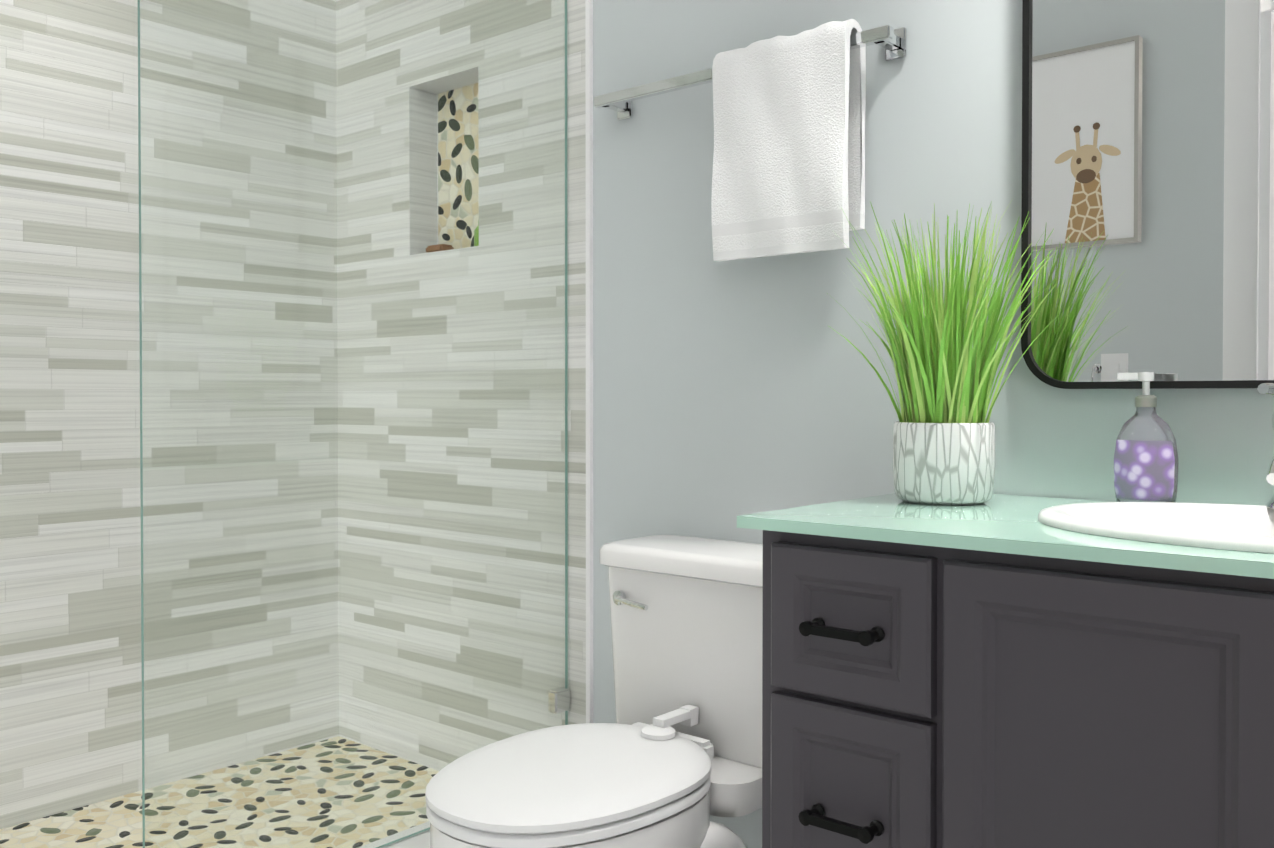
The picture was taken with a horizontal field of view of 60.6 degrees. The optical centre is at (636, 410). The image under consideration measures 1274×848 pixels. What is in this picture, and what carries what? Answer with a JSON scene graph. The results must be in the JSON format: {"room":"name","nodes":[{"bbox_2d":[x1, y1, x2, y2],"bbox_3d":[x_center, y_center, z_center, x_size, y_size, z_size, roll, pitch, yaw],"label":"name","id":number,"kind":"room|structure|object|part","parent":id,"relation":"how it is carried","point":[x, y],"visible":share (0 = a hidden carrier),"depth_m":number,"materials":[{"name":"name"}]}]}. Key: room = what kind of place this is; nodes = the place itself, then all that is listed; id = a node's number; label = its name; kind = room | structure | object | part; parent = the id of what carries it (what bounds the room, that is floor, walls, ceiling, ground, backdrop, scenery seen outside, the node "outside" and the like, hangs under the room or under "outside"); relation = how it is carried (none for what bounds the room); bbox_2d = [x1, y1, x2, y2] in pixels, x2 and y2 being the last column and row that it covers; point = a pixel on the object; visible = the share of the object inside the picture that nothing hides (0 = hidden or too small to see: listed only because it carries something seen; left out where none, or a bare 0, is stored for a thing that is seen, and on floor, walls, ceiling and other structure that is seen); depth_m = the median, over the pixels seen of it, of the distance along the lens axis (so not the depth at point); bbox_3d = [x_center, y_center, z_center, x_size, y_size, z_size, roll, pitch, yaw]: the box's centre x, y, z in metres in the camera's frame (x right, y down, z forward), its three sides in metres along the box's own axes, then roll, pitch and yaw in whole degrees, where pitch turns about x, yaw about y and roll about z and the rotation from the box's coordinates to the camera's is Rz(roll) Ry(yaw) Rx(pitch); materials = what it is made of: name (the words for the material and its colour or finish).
{"room":"bathroom","nodes":[
{"label":"bathroom","id":0,"kind":"room"},
{"bbox_2d":[0,0,585,828],"bbox_3d":[-0.981,-0.216,1.509,2.020,2.430,2.755,1,1,41],"label":"wall","id":1,"kind":"structure","parent":0,"point":[70,618],"depth_m":2.69,"materials":[{"name":"tile"}]},
{"bbox_2d":[358,821,429,847],"bbox_3d":[-0.727,0.919,1.786,0.116,0.152,1.782,1,1,41],"label":"sill","id":2,"kind":"structure","parent":1,"relation":"attached to","point":[420,840],"depth_m":2.12,"materials":[{"name":"stone"}]},
{"bbox_2d":[138,0,296,847],"bbox_3d":[-0.703,0.027,1.829,0.028,1.344,0.277,1,1,41],"label":"glass","id":3,"kind":"object","parent":2,"relation":"on","point":[139,111],"depth_m":1.74,"materials":[{"name":"teal"}]},
{"bbox_2d":[293,609,385,746],"bbox_3d":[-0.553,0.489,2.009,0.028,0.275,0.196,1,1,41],"label":"glass","id":4,"kind":"object","parent":2,"relation":"on","point":[297,609],"depth_m":2.03,"materials":[{"name":"clear glass"}]},
{"bbox_2d":[459,0,569,724],"bbox_3d":[-0.267,-0.103,2.335,0.028,1.622,0.319,1,1,41],"label":"glass","id":5,"kind":"object","parent":2,"relation":"on","point":[558,700],"depth_m":2.45,"materials":[{"name":"teal"}]},
{"bbox_2d":[585,0,592,722],"bbox_3d":[-0.105,-0.304,2.405,0.012,2.278,0.012,1,1,41],"label":"trim","id":6,"kind":"structure","parent":1,"relation":"attached to","point":[589,325],"depth_m":2.40,"materials":[{"name":"white"}]},
{"bbox_2d":[593,0,1273,847],"bbox_3d":[0.707,-0.220,1.796,2.032,2.430,0.120,1,1,41],"label":"wall","id":7,"kind":"structure","parent":0,"point":[727,392],"depth_m":2.07,"materials":[{"name":"grey paint"}]},
{"bbox_2d":[594,19,906,260],"bbox_3d":[0.181,-0.487,2.087,0.685,0.405,0.115,1,1,41],"label":"towel rail","id":8,"kind":"object","parent":7,"relation":"attached to","point":[788,174],"visible":1,"depth_m":1.95,"materials":[{"name":"white fabric"}]},
{"bbox_2d":[711,19,865,260],"bbox_3d":[0.273,-0.485,1.991,0.284,0.405,0.087,1,1,41],"label":"towel","id":9,"kind":"object","parent":8,"relation":"hanging from","point":[789,111],"depth_m":1.94,"materials":[{"name":"white fabric"}]},
{"bbox_2d":[1021,0,1273,388],"bbox_3d":[0.931,-0.541,1.498,0.800,1.020,0.030,1,1,41],"label":"mirror glass","id":10,"kind":"object","parent":7,"relation":"attached to","point":[1152,163],"depth_m":1.63,"materials":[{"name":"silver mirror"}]},
{"bbox_3d":[-0.331,1.032,0.901,3.820,0.050,2.856,1,1,41],"label":"floor","id":11,"kind":"structure","parent":0,"visible":0},
{"bbox_2d":[0,736,438,847],"bbox_3d":[-1.093,0.956,2.102,0.858,0.069,1.786,1,1,41],"label":"shower floor","id":12,"kind":"structure","parent":11,"relation":"on","point":[115,822],"depth_m":2.51,"materials":[{"name":"beige stone"}]},
{"bbox_2d":[425,535,762,847],"bbox_3d":[-0.024,0.626,1.852,0.440,0.735,0.745,1,1,41],"label":"toilet","id":13,"kind":"object","parent":11,"relation":"on","point":[671,757],"visible":0.9,"depth_m":1.87,"materials":[{"name":"white ceramic"}]},
{"bbox_3d":[-0.107,0.606,1.754,0.380,0.021,0.487,1,1,41],"label":"seat","id":14,"kind":"part","parent":13,"relation":"part of","materials":[{"name":"white plastic"}]},
{"bbox_3d":[-0.107,0.579,1.754,0.382,0.029,0.489,1,1,41],"label":"seat lid","id":15,"kind":"part","parent":13,"relation":"part of","materials":[{"name":"white plastic"}]},
{"bbox_3d":[-0.049,0.805,1.825,0.374,0.378,0.657,1,1,41],"label":"bowl","id":16,"kind":"part","parent":13,"relation":"part of","materials":[{"name":"white ceramic"}]},
{"bbox_3d":[-0.014,0.356,2.047,0.094,0.027,0.024,1,1,41],"label":"flush lever","id":17,"kind":"part","parent":13,"relation":"part of","materials":[{"name":"silver metal"}]},
{"bbox_3d":[0.148,0.278,2.048,0.440,0.044,0.216,1,1,41],"label":"tank lid","id":18,"kind":"part","parent":13,"relation":"part of","materials":[{"name":"white ceramic"}]},
{"bbox_2d":[737,383,1273,847],"bbox_3d":[0.771,0.484,1.285,1.227,1.036,0.577,1,1,41],"label":"bathroom vanity","id":19,"kind":"object","parent":11,"relation":"on","point":[1005,671],"visible":0.98,"depth_m":1.27,"materials":[{"name":"grey"}]},
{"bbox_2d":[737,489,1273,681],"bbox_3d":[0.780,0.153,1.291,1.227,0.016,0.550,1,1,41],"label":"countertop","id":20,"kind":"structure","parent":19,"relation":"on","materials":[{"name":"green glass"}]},
{"bbox_2d":[827,201,1071,504],"bbox_3d":[0.465,-0.083,1.672,0.350,0.445,0.362,1,1,41],"label":"potted plant","id":21,"kind":"object","parent":20,"relation":"on","point":[943,442],"visible":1,"depth_m":1.62,"materials":[{"name":"green plant"}]},
{"bbox_3d":[0.472,0.078,1.677,0.152,0.122,0.152,1,1,41],"label":"pot","id":22,"kind":"part","parent":21,"relation":"part of","materials":[{"name":"white ceramic"}]},
{"bbox_2d":[1114,372,1178,501],"bbox_3d":[0.738,0.042,1.580,0.088,0.197,0.049,1,1,41],"label":"soap bottle","id":23,"kind":"object","parent":20,"relation":"on","point":[1146,463],"visible":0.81,"depth_m":1.56,"materials":[{"name":"purple"}]},
{"bbox_2d":[1037,502,1273,656],"bbox_3d":[0.767,0.207,1.294,0.564,0.154,0.406,1,1,41],"label":"sink","id":24,"kind":"object","parent":20,"relation":"in","point":[1236,528],"depth_m":1.45,"materials":[{"name":"white ceramic"}]},
{"bbox_2d":[1257,383,1273,510],"bbox_3d":[0.843,0.047,1.411,0.064,0.166,0.156,1,1,41],"label":"faucet","id":25,"kind":"object","parent":20,"relation":"on","point":[1264,388],"depth_m":1.39,"materials":[{"name":"silver metal"}]},
{"bbox_3d":[-0.450,-0.621,2.782,0.330,0.495,0.112,1,1,41],"label":"wall","id":26,"kind":"structure","parent":0,"visible":0},
{"bbox_2d":[426,244,453,252],"bbox_3d":[-0.510,-0.416,2.815,0.070,0.022,0.045,1,1,41],"label":"toiletries","id":27,"kind":"object","parent":26,"relation":"in","point":[432,248],"depth_m":2.79,"materials":[{"name":"brown"}]},
{"bbox_2d":[474,220,478,245],"bbox_3d":[-0.387,-0.438,2.712,0.037,0.070,0.037,0,1,29],"label":"toiletries","id":28,"kind":"object","parent":26,"relation":"in","point":[476,236],"depth_m":2.70,"materials":[{"name":"green plastic"}]}
]}

